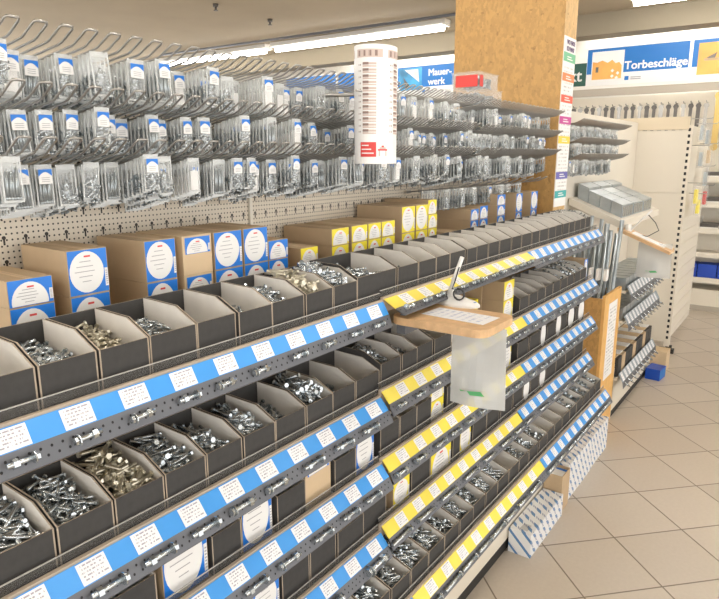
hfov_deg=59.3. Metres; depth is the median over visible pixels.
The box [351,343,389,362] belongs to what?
heap
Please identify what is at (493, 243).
bin
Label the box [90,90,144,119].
wire hook
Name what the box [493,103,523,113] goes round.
wire hook
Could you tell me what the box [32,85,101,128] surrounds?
wire hook
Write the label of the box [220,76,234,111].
pack
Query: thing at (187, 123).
pack
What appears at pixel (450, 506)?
heap
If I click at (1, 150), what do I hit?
pack
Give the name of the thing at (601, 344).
end panel
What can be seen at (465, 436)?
carton
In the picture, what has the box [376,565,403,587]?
heap
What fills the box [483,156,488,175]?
pack
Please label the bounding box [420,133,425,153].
pack
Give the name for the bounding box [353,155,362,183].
pack
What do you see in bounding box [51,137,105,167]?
wire hook
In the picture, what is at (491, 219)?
carton
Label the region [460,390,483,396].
print
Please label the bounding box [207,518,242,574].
bin
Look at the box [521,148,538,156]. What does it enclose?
wire hook
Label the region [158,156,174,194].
pack
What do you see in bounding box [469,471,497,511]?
bin
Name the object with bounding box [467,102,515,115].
wire hook
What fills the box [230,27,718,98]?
wall
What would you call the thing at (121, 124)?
pack
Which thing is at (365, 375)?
bin
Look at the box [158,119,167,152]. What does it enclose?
pack
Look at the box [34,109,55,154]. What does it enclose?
pack
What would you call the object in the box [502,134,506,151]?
pack
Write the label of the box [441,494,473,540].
bin
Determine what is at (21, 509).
bolt
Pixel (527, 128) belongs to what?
wire hook
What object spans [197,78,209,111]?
pack
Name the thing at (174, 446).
bolt
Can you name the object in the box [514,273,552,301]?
bin
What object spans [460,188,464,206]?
pack
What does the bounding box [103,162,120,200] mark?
pack
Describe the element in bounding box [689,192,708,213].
pack
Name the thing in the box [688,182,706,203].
pack
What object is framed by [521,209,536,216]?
carton
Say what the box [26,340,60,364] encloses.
heap
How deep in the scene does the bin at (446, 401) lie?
2.09 m
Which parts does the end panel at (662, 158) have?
rail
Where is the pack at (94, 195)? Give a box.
[83,162,100,202]
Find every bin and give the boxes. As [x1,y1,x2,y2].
[0,319,99,409]
[0,338,39,422]
[0,483,57,597]
[5,460,115,566]
[45,308,150,390]
[63,439,165,535]
[96,298,197,373]
[113,422,206,508]
[114,571,157,598]
[144,289,236,358]
[155,407,242,486]
[186,282,272,345]
[193,394,275,467]
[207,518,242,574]
[220,274,304,333]
[226,381,305,449]
[256,268,332,323]
[258,370,332,433]
[271,478,305,531]
[279,555,309,598]
[285,265,356,314]
[286,360,354,418]
[309,252,395,306]
[309,534,335,585]
[311,350,378,406]
[330,447,355,492]
[336,338,400,388]
[336,513,363,563]
[352,577,389,598]
[353,248,417,291]
[363,495,385,534]
[366,332,417,377]
[374,244,435,284]
[374,410,399,457]
[375,557,409,598]
[382,323,432,368]
[383,535,428,591]
[384,401,416,443]
[393,241,449,278]
[393,322,451,360]
[408,237,465,274]
[409,458,429,495]
[409,522,444,573]
[414,396,431,431]
[425,508,458,555]
[428,235,476,269]
[437,232,487,265]
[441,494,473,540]
[443,382,458,411]
[450,435,459,462]
[451,230,498,262]
[456,482,484,523]
[461,227,510,258]
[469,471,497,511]
[470,414,486,445]
[476,225,521,255]
[481,460,508,498]
[486,223,531,251]
[486,410,498,433]
[493,450,518,487]
[497,221,539,248]
[499,394,512,423]
[504,441,528,476]
[506,219,548,245]
[509,276,545,305]
[510,336,528,363]
[512,287,528,316]
[512,387,522,411]
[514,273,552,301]
[514,281,537,310]
[514,432,537,466]
[516,217,555,242]
[520,416,554,445]
[522,270,560,297]
[523,422,547,456]
[525,216,561,240]
[528,329,540,356]
[529,375,538,397]
[530,214,568,238]
[530,268,567,293]
[540,213,574,236]
[540,408,561,438]
[541,265,573,289]
[545,212,580,234]
[545,320,555,344]
[545,362,555,383]
[548,402,569,431]
[549,210,585,232]
[551,262,580,286]
[555,354,565,375]
[555,395,576,423]
[557,209,590,231]
[558,260,585,282]
[560,312,567,334]
[563,389,582,415]
[565,347,574,367]
[569,383,589,409]
[573,306,578,325]
[574,341,582,360]
[578,377,594,401]
[582,372,600,397]
[699,217,718,228]
[706,166,718,176]
[706,196,718,202]
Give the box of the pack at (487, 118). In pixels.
[485,109,489,126]
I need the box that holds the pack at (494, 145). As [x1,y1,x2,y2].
[492,136,496,151]
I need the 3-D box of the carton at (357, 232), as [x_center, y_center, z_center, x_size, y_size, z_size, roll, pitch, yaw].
[-0.076,-0.220,2.032,0.191,0.051,0.084,9,16,35]
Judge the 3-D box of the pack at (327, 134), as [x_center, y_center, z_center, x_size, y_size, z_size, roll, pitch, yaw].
[-0.099,-0.463,1.870,0.013,0.081,0.042,7,15,28]
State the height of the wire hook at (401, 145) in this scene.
0.085 m
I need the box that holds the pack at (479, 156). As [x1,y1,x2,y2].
[477,155,481,175]
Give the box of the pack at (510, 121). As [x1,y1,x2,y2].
[508,114,512,129]
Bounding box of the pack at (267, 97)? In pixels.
[261,76,273,108]
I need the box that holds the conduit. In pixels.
[162,13,455,55]
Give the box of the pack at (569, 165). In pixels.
[567,160,570,174]
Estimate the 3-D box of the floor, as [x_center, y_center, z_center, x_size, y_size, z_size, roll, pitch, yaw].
[-0.689,0.830,4.481,16.000,0.100,16.000,9,16,35]
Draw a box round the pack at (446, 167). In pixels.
[443,155,449,174]
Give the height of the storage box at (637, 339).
0.136 m
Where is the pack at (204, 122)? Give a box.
[197,117,211,153]
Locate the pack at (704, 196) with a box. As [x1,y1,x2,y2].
[696,184,714,204]
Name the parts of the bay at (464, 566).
panel, shelf, shelf, shelf, shelf, perforated rail, perforated rail, perforated rail, perforated rail, shelf, perforated rail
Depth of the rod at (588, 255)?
4.06 m
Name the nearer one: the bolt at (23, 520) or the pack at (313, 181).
the bolt at (23, 520)
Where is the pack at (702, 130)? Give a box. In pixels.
[691,117,713,139]
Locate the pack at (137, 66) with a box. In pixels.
[126,58,146,101]
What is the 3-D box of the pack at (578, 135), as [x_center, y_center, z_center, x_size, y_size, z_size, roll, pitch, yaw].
[1.260,-0.955,3.637,0.015,0.081,0.037,10,16,37]
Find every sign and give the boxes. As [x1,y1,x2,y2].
[286,73,336,89]
[302,44,397,163]
[338,71,353,92]
[397,62,453,95]
[553,35,575,206]
[573,63,586,86]
[585,39,691,85]
[690,36,718,79]
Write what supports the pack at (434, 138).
hanging from the wire hook at (451, 129)
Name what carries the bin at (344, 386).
on the bay at (30, 442)
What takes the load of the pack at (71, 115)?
hanging from the wire hook at (99, 87)
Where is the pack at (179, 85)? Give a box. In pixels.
[170,71,186,107]
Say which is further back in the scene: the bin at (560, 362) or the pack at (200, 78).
the bin at (560, 362)
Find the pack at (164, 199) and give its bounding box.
[155,164,169,202]
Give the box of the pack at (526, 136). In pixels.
[524,135,528,152]
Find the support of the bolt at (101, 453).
on the heap at (109, 458)
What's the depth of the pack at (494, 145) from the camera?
2.73 m
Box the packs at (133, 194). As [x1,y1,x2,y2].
[0,53,616,218]
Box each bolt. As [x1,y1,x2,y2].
[0,494,6,500]
[0,499,15,513]
[0,514,11,524]
[0,514,21,520]
[0,533,35,540]
[1,503,18,533]
[2,506,23,514]
[3,530,31,534]
[5,524,22,529]
[17,518,26,522]
[21,340,29,347]
[23,344,42,350]
[26,474,46,490]
[29,354,56,360]
[32,474,55,484]
[33,479,57,491]
[33,493,46,510]
[34,487,59,496]
[35,341,55,352]
[38,479,66,490]
[39,472,65,483]
[44,353,65,358]
[46,504,71,510]
[47,350,68,357]
[47,500,61,515]
[49,476,73,489]
[55,477,59,494]
[57,347,67,359]
[59,500,86,504]
[69,481,76,497]
[71,508,76,517]
[72,462,94,466]
[76,321,86,327]
[76,446,103,457]
[78,450,103,462]
[81,495,93,499]
[81,500,98,504]
[88,330,102,336]
[89,335,98,339]
[93,448,113,461]
[93,457,100,470]
[93,467,108,474]
[97,440,111,452]
[98,444,108,466]
[100,458,127,477]
[102,477,124,493]
[104,463,134,474]
[109,465,115,487]
[110,462,136,476]
[112,477,135,497]
[115,463,128,471]
[116,476,123,496]
[120,474,123,487]
[126,476,146,488]
[133,431,160,439]
[135,467,142,479]
[139,471,153,486]
[148,444,176,456]
[152,322,164,326]
[158,453,169,458]
[164,449,184,459]
[165,459,174,470]
[166,450,192,466]
[168,452,186,459]
[171,423,181,431]
[171,444,184,452]
[177,425,210,436]
[200,430,210,432]
[226,414,243,417]
[226,416,242,421]
[250,420,262,427]
[257,284,266,291]
[264,272,285,275]
[265,404,278,417]
[266,270,288,272]
[267,290,279,294]
[276,276,292,281]
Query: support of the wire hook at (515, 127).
attached to the bay at (544, 313)
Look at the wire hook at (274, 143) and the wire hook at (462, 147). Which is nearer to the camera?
the wire hook at (274, 143)
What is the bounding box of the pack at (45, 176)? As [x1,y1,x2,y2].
[33,164,55,206]
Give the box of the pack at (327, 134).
[322,129,329,154]
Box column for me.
[453,0,578,273]
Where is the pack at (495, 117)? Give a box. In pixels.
[494,109,497,127]
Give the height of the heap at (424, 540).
0.108 m
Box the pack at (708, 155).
[700,142,718,162]
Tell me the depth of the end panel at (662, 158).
5.54 m
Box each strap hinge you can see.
[590,105,595,114]
[597,106,601,115]
[603,105,608,116]
[610,104,614,117]
[617,105,621,118]
[623,104,628,118]
[630,104,635,117]
[637,103,642,117]
[644,103,649,130]
[650,104,656,130]
[657,102,663,130]
[665,102,670,130]
[673,102,678,116]
[681,101,685,116]
[688,101,693,124]
[694,100,701,126]
[702,100,708,128]
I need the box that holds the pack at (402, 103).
[398,93,405,120]
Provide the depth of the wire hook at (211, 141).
1.39 m
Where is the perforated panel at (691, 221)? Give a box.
[671,126,709,334]
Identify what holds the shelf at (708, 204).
attached to the rack
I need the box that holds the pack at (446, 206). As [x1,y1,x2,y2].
[444,189,449,208]
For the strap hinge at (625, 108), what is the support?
hanging from the rack
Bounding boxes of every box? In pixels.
[455,74,482,87]
[543,465,569,509]
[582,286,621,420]
[606,275,628,289]
[609,267,639,279]
[609,269,635,281]
[614,354,621,376]
[616,341,632,362]
[616,345,629,367]
[616,349,625,370]
[617,272,632,283]
[617,330,642,352]
[617,334,639,355]
[617,337,635,358]
[618,263,635,266]
[618,265,635,268]
[618,327,645,347]
[619,261,636,263]
[619,305,626,319]
[619,324,648,344]
[620,298,633,310]
[620,302,630,313]
[621,293,640,304]
[621,295,637,307]
[624,322,651,341]
[645,363,665,380]
[693,261,699,276]
[697,261,718,278]
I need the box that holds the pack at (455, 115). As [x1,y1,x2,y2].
[453,103,458,125]
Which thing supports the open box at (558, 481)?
on the floor
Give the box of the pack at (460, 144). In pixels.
[458,131,463,151]
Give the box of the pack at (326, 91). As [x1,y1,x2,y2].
[322,89,330,118]
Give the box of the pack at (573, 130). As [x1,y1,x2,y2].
[571,125,574,140]
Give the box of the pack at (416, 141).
[414,131,418,153]
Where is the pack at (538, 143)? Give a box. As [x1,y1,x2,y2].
[537,137,541,149]
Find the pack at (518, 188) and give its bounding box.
[517,183,520,192]
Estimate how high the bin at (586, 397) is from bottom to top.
0.100 m
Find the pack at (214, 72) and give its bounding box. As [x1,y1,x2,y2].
[206,66,219,105]
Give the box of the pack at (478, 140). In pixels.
[477,134,481,152]
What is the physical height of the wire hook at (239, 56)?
0.059 m
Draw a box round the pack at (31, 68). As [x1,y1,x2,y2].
[19,54,40,99]
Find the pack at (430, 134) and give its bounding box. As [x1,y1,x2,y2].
[428,133,433,152]
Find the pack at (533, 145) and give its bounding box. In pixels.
[531,136,534,150]
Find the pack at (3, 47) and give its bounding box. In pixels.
[0,38,9,83]
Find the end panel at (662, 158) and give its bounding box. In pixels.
[619,116,693,353]
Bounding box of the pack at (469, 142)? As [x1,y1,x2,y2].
[467,130,472,151]
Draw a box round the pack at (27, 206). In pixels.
[8,165,34,211]
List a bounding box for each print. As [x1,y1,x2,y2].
[354,49,397,156]
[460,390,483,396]
[555,61,573,204]
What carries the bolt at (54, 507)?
on the heap at (46, 499)
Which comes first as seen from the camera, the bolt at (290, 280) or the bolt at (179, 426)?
the bolt at (179, 426)
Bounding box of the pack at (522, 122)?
[521,113,524,129]
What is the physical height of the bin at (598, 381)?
0.100 m
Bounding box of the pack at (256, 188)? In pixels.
[249,161,258,190]
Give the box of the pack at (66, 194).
[55,164,80,206]
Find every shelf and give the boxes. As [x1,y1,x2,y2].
[569,197,658,227]
[693,277,718,283]
[696,249,718,258]
[698,228,718,234]
[701,202,718,207]
[707,177,718,181]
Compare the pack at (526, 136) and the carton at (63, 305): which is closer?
the carton at (63, 305)
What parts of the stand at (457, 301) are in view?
cord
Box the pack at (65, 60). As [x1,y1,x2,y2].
[53,53,78,99]
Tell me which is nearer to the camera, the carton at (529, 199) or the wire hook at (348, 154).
the wire hook at (348, 154)
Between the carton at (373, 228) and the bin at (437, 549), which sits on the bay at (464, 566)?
the bin at (437, 549)
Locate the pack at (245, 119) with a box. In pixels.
[238,115,250,146]
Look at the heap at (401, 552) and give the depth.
1.85 m
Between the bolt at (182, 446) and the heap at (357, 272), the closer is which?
the bolt at (182, 446)
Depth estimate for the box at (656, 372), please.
5.06 m
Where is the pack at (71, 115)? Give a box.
[62,109,79,149]
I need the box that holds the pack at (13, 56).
[1,49,21,95]
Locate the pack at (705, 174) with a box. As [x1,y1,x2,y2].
[696,165,714,185]
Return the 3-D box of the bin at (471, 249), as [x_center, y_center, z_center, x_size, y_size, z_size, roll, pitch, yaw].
[0.310,-0.157,2.138,0.155,0.106,0.077,9,16,35]
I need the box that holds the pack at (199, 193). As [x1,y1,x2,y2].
[189,164,201,197]
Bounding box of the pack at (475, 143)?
[472,134,477,153]
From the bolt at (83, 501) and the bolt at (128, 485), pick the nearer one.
the bolt at (83, 501)
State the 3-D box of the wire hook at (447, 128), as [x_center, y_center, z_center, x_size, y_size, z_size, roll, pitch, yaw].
[0.245,-0.616,2.326,0.270,0.075,0.029,9,16,35]
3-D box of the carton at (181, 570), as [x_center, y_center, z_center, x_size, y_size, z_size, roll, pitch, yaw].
[-0.412,0.492,1.281,0.181,0.151,0.110,9,15,34]
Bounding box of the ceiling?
[0,0,695,65]
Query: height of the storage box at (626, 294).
0.079 m
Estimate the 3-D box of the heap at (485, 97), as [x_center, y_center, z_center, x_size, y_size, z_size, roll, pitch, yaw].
[0.470,-0.815,2.585,0.136,0.060,0.191,9,16,35]
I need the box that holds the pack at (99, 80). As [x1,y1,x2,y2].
[89,51,114,96]
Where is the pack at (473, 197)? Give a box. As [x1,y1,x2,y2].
[472,187,476,203]
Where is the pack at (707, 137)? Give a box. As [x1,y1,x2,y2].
[699,122,718,143]
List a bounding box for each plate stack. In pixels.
[578,182,600,202]
[589,189,610,207]
[592,181,611,188]
[600,193,620,212]
[603,187,621,193]
[604,180,621,186]
[611,198,632,217]
[613,186,631,190]
[613,191,631,197]
[623,190,640,195]
[624,196,642,214]
[634,194,651,210]
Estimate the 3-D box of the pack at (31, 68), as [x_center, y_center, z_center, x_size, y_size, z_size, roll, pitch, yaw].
[-0.603,-0.407,1.159,0.014,0.078,0.035,8,15,31]
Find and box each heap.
[0,496,40,552]
[20,476,97,525]
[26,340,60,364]
[81,327,121,347]
[85,450,154,493]
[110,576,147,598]
[129,434,193,473]
[134,316,164,335]
[180,423,231,452]
[211,402,263,435]
[243,283,286,301]
[259,399,281,419]
[269,268,317,293]
[272,372,322,404]
[276,483,297,495]
[293,262,347,285]
[325,383,335,391]
[335,262,380,277]
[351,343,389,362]
[353,583,381,598]
[374,339,407,353]
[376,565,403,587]
[383,534,419,568]
[410,527,438,550]
[427,516,452,534]
[442,500,467,518]
[456,487,478,504]
[457,92,493,106]
[463,75,490,91]
[469,476,489,492]
[482,463,503,480]
[504,445,524,458]
[514,437,534,448]
[524,426,543,439]
[534,269,562,278]
[542,265,571,275]
[548,262,575,272]
[556,259,583,269]
[556,398,571,408]
[559,209,585,217]
[563,392,578,401]
[570,386,586,395]
[576,379,590,388]
[582,374,595,383]
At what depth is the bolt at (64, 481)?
1.08 m
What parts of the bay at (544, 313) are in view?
panel, shelf, shelf, shelf, perforated rail, perforated rail, shelf, perforated rail, shelf, perforated rail, perforated rail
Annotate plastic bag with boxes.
[450,329,506,410]
[635,242,672,278]
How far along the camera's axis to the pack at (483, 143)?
2.61 m
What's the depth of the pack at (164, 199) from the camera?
1.43 m
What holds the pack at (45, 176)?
hanging from the wire hook at (70, 138)
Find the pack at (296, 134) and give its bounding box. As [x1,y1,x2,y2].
[291,118,300,148]
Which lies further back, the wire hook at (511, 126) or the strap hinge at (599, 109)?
the strap hinge at (599, 109)
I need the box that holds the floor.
[466,309,718,598]
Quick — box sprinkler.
[213,3,218,10]
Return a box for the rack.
[427,78,718,312]
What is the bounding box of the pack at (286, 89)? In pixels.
[281,87,289,116]
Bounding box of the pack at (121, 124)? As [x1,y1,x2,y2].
[114,119,129,157]
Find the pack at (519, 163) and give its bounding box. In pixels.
[518,156,520,173]
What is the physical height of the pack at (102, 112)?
0.073 m
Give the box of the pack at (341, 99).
[336,89,344,114]
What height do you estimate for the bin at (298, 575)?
0.108 m
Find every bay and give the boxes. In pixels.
[0,70,412,598]
[251,104,547,598]
[423,168,611,562]
[564,111,663,416]
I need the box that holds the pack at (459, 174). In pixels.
[456,156,461,176]
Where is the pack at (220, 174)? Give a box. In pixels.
[212,159,224,194]
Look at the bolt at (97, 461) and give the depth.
1.14 m
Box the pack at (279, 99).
[275,83,283,113]
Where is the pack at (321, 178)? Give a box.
[317,160,324,189]
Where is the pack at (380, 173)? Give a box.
[378,164,385,180]
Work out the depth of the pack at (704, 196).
5.94 m
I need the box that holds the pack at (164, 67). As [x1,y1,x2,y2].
[154,58,172,102]
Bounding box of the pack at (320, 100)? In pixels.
[315,85,325,116]
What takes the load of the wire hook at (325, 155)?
attached to the bay at (464, 566)
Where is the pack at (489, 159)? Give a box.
[488,159,491,176]
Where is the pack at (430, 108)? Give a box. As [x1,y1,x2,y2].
[427,97,433,120]
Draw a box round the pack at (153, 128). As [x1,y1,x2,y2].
[144,114,160,152]
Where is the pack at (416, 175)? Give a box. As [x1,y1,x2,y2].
[412,156,419,179]
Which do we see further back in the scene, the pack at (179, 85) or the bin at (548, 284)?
the bin at (548, 284)
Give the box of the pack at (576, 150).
[575,143,578,155]
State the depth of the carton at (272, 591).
1.46 m
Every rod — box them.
[586,247,591,279]
[588,267,593,278]
[589,227,598,278]
[590,216,593,229]
[591,243,601,297]
[595,224,609,297]
[596,240,608,298]
[597,219,603,245]
[601,234,612,298]
[603,233,618,291]
[606,235,618,293]
[611,220,623,290]
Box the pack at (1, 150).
[0,129,3,154]
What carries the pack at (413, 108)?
hanging from the wire hook at (426, 87)
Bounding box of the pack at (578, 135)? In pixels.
[577,126,579,138]
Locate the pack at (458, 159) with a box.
[456,159,462,178]
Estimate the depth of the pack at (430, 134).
2.32 m
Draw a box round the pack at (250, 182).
[246,158,256,187]
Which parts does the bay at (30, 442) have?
panel, shelf, shelf, perforated rail, perforated rail, shelf, perforated rail, shelf, perforated rail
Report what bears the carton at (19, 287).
on the carton at (8, 317)
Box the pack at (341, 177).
[338,156,347,184]
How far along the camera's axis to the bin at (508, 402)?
2.54 m
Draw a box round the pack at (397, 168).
[393,157,400,180]
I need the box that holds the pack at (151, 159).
[142,154,160,193]
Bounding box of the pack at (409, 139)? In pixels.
[407,128,413,150]
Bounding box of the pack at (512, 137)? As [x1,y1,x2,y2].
[510,136,514,152]
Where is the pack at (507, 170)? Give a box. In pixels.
[505,156,509,174]
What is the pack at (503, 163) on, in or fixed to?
hanging from the wire hook at (517, 149)
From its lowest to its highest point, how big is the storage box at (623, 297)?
0.079 m
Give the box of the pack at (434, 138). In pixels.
[431,135,435,153]
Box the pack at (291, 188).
[286,161,294,191]
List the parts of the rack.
rail, panel, long hinge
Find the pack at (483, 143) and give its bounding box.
[481,134,486,151]
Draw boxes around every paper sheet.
[421,307,498,324]
[632,232,664,247]
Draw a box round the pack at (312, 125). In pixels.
[307,122,316,149]
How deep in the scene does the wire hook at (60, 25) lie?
1.10 m
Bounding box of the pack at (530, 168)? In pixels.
[529,157,531,173]
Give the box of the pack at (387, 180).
[384,164,389,182]
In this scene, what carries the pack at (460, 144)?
hanging from the wire hook at (466, 128)
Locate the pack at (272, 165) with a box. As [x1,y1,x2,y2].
[265,159,277,190]
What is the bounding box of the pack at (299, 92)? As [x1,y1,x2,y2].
[292,87,302,114]
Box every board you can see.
[394,304,512,337]
[617,227,673,254]
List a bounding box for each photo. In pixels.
[399,67,421,90]
[591,50,624,80]
[696,41,718,74]
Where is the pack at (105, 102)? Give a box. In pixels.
[89,64,107,105]
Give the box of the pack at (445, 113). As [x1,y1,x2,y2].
[443,101,448,124]
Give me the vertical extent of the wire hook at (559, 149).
0.085 m
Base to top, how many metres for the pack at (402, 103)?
0.085 m
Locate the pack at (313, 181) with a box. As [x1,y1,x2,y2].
[309,159,318,185]
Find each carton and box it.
[0,266,53,308]
[0,301,55,327]
[21,240,109,297]
[54,291,110,315]
[97,233,176,282]
[109,277,177,303]
[136,229,212,275]
[154,538,208,598]
[167,225,242,269]
[177,271,212,289]
[199,222,267,264]
[213,265,242,282]
[240,499,272,553]
[243,261,267,276]
[252,578,279,598]
[267,236,287,259]
[267,257,287,269]
[284,223,348,245]
[288,242,348,258]
[288,243,317,264]
[304,462,330,509]
[306,221,366,242]
[322,219,380,239]
[337,217,394,236]
[349,240,366,251]
[355,435,373,475]
[357,203,414,232]
[367,237,380,248]
[375,202,427,230]
[381,235,394,245]
[384,197,436,214]
[385,469,409,509]
[388,286,481,322]
[395,231,413,242]
[414,229,426,238]
[427,213,436,227]
[427,227,436,236]
[429,387,443,401]
[430,442,450,478]
[431,395,443,419]
[436,208,478,220]
[436,229,455,234]
[437,219,477,229]
[460,204,487,218]
[460,427,470,453]
[473,193,505,204]
[476,204,504,215]
[478,218,487,225]
[481,297,512,314]
[482,277,513,300]
[484,192,522,211]
[487,214,504,223]
[505,211,521,220]
[506,346,510,369]
[520,190,537,209]
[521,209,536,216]
[522,382,529,402]
[538,369,545,389]
[539,325,545,347]
[554,315,560,337]
[561,257,587,276]
[566,307,574,329]
[577,301,584,321]
[649,346,670,369]
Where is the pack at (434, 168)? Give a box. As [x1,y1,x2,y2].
[431,154,436,175]
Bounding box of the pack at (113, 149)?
[102,115,117,155]
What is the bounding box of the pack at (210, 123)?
[200,123,213,157]
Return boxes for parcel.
[508,488,562,558]
[559,435,591,498]
[585,415,608,467]
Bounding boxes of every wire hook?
[0,14,19,38]
[0,78,25,106]
[0,81,52,111]
[0,135,31,156]
[3,83,78,130]
[6,19,47,50]
[13,136,57,164]
[19,24,73,55]
[28,137,82,167]
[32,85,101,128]
[38,28,97,59]
[44,32,120,74]
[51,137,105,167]
[54,88,123,129]
[60,36,141,75]
[69,138,147,180]
[74,138,126,165]
[83,39,162,77]
[86,139,166,178]
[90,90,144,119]
[108,43,181,81]
[115,46,199,81]
[115,92,164,118]
[127,93,182,121]
[158,95,200,119]
[158,139,184,156]
[160,140,202,164]
[165,97,217,121]
[166,140,218,165]
[170,49,215,71]
[172,100,247,136]
[183,52,231,74]
[186,57,261,91]
[191,98,232,119]
[197,141,233,163]
[199,141,248,164]
[200,101,262,131]
[200,142,276,174]
[205,55,247,77]
[212,102,275,129]
[219,62,288,91]
[219,64,301,94]
[225,104,288,133]
[225,141,262,160]
[233,60,275,80]
[255,142,288,160]
[258,142,300,161]
[267,143,334,171]
[269,105,300,123]
[269,106,312,125]
[273,66,313,83]
[275,143,312,160]
[284,68,324,86]
[289,70,335,88]
[299,143,323,158]
[300,107,323,122]
[300,143,344,162]
[301,108,334,124]
[301,109,345,129]
[302,72,345,88]
[302,87,353,103]
[310,116,353,132]
[316,110,353,128]
[317,144,353,160]
[324,148,354,160]
[325,74,353,89]
[329,81,353,90]
[329,122,353,130]
[365,145,427,167]
[396,145,405,153]
[396,145,412,156]
[396,145,420,157]
[397,83,407,91]
[397,84,415,93]
[397,115,406,123]
[397,116,414,126]
[397,117,421,129]
[397,117,428,130]
[400,87,429,98]
[400,146,433,159]
[402,146,452,165]
[402,146,458,166]
[402,146,464,167]
[405,86,423,96]
[407,182,471,192]
[413,118,435,129]
[413,119,441,130]
[415,89,443,100]
[417,88,436,98]
[419,119,447,132]
[419,181,482,191]
[420,91,455,104]
[420,120,454,133]
[420,146,440,156]
[420,146,446,157]
[425,120,459,133]
[426,90,449,101]
[429,180,491,189]
[433,121,465,134]
[434,92,461,102]
[436,121,471,134]
[439,180,500,188]
[440,146,469,159]
[441,147,475,160]
[441,147,480,161]
[446,122,476,134]
[448,93,467,103]
[448,124,499,141]
[448,125,504,142]
[449,94,473,104]
[449,179,509,187]
[450,96,483,108]
[454,98,492,109]
[459,95,478,104]
[459,99,497,110]
[461,147,488,158]
[463,122,481,131]
[463,147,493,159]
[463,147,497,160]
[463,147,506,163]
[465,99,501,110]
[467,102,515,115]
[467,102,519,116]
[469,123,490,133]
[469,124,495,134]
[475,100,506,110]
[481,147,502,157]
[487,125,508,134]
[489,101,510,109]
[489,148,511,157]
[489,148,515,158]
[491,128,540,143]
[492,125,512,135]
[492,148,519,158]
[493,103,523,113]
[493,126,517,135]
[498,104,527,113]
[498,105,531,114]
[499,126,521,135]
[501,105,534,115]
[505,108,552,120]
[505,109,555,121]
[506,106,538,115]
[508,127,525,135]
[509,127,529,135]
[509,127,532,136]
[509,148,523,155]
[510,148,527,156]
[510,148,531,157]
[512,148,534,157]
[515,128,536,136]
[518,106,542,114]
[519,129,547,139]
[519,148,545,158]
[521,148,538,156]
[521,148,541,157]
[522,148,548,158]
[523,149,551,159]
[526,107,545,114]
[528,108,549,115]
[531,129,553,138]
[533,109,558,117]
[533,110,561,118]
[533,149,554,157]
[533,149,558,158]
[535,149,561,158]
[537,130,559,138]
[540,110,564,118]
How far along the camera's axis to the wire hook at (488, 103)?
2.49 m
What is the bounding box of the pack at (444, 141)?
[442,133,446,152]
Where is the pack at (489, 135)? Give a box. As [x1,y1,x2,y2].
[487,134,491,151]
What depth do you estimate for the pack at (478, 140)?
2.58 m
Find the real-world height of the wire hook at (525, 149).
0.085 m
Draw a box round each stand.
[439,256,479,308]
[625,209,658,236]
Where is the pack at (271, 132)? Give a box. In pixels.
[266,117,276,151]
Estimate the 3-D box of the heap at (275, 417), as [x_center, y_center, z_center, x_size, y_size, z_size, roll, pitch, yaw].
[-0.219,0.289,1.482,0.153,0.073,0.101,9,16,35]
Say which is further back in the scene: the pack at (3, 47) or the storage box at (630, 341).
the storage box at (630, 341)
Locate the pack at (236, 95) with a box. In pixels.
[230,80,238,112]
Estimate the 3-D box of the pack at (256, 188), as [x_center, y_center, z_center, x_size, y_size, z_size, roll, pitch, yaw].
[-0.271,-0.317,1.625,0.013,0.076,0.034,8,15,32]
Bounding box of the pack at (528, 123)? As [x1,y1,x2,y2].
[527,116,530,128]
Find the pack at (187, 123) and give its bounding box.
[179,117,192,150]
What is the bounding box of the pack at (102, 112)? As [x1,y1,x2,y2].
[93,106,110,145]
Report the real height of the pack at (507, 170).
0.081 m
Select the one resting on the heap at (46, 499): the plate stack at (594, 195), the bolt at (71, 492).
the bolt at (71, 492)
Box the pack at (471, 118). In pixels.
[470,110,474,127]
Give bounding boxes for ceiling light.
[144,43,272,65]
[170,0,718,78]
[269,18,450,51]
[631,0,679,5]
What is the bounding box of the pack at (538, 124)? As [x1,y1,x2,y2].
[537,117,539,132]
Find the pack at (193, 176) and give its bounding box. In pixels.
[187,158,199,191]
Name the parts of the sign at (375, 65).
arm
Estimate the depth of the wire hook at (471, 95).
2.31 m
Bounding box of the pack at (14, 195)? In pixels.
[0,156,24,202]
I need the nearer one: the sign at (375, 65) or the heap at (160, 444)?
the heap at (160, 444)
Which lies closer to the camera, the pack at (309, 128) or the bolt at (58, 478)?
the bolt at (58, 478)
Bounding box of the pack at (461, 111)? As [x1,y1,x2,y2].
[460,110,465,128]
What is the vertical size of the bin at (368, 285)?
0.106 m
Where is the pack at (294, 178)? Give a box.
[290,155,299,183]
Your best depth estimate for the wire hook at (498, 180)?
2.61 m
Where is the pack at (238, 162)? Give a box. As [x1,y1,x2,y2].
[231,158,243,191]
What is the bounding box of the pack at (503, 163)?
[501,156,505,173]
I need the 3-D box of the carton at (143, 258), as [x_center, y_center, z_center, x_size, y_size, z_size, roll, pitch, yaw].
[-0.504,-0.097,1.431,0.171,0.091,0.082,9,15,34]
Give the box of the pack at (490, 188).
[487,185,491,202]
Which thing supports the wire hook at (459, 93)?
attached to the bay at (464, 566)
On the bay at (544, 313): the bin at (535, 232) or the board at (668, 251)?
the bin at (535, 232)
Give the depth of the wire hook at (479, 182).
2.46 m
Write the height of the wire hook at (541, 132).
0.075 m
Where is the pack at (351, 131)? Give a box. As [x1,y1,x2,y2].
[345,125,353,150]
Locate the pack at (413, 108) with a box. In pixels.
[411,96,416,120]
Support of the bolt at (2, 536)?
on the heap at (10, 543)
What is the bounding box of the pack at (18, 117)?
[5,109,31,154]
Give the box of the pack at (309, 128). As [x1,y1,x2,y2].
[309,128,317,153]
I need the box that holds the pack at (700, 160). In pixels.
[692,144,711,165]
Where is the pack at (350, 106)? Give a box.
[347,96,353,119]

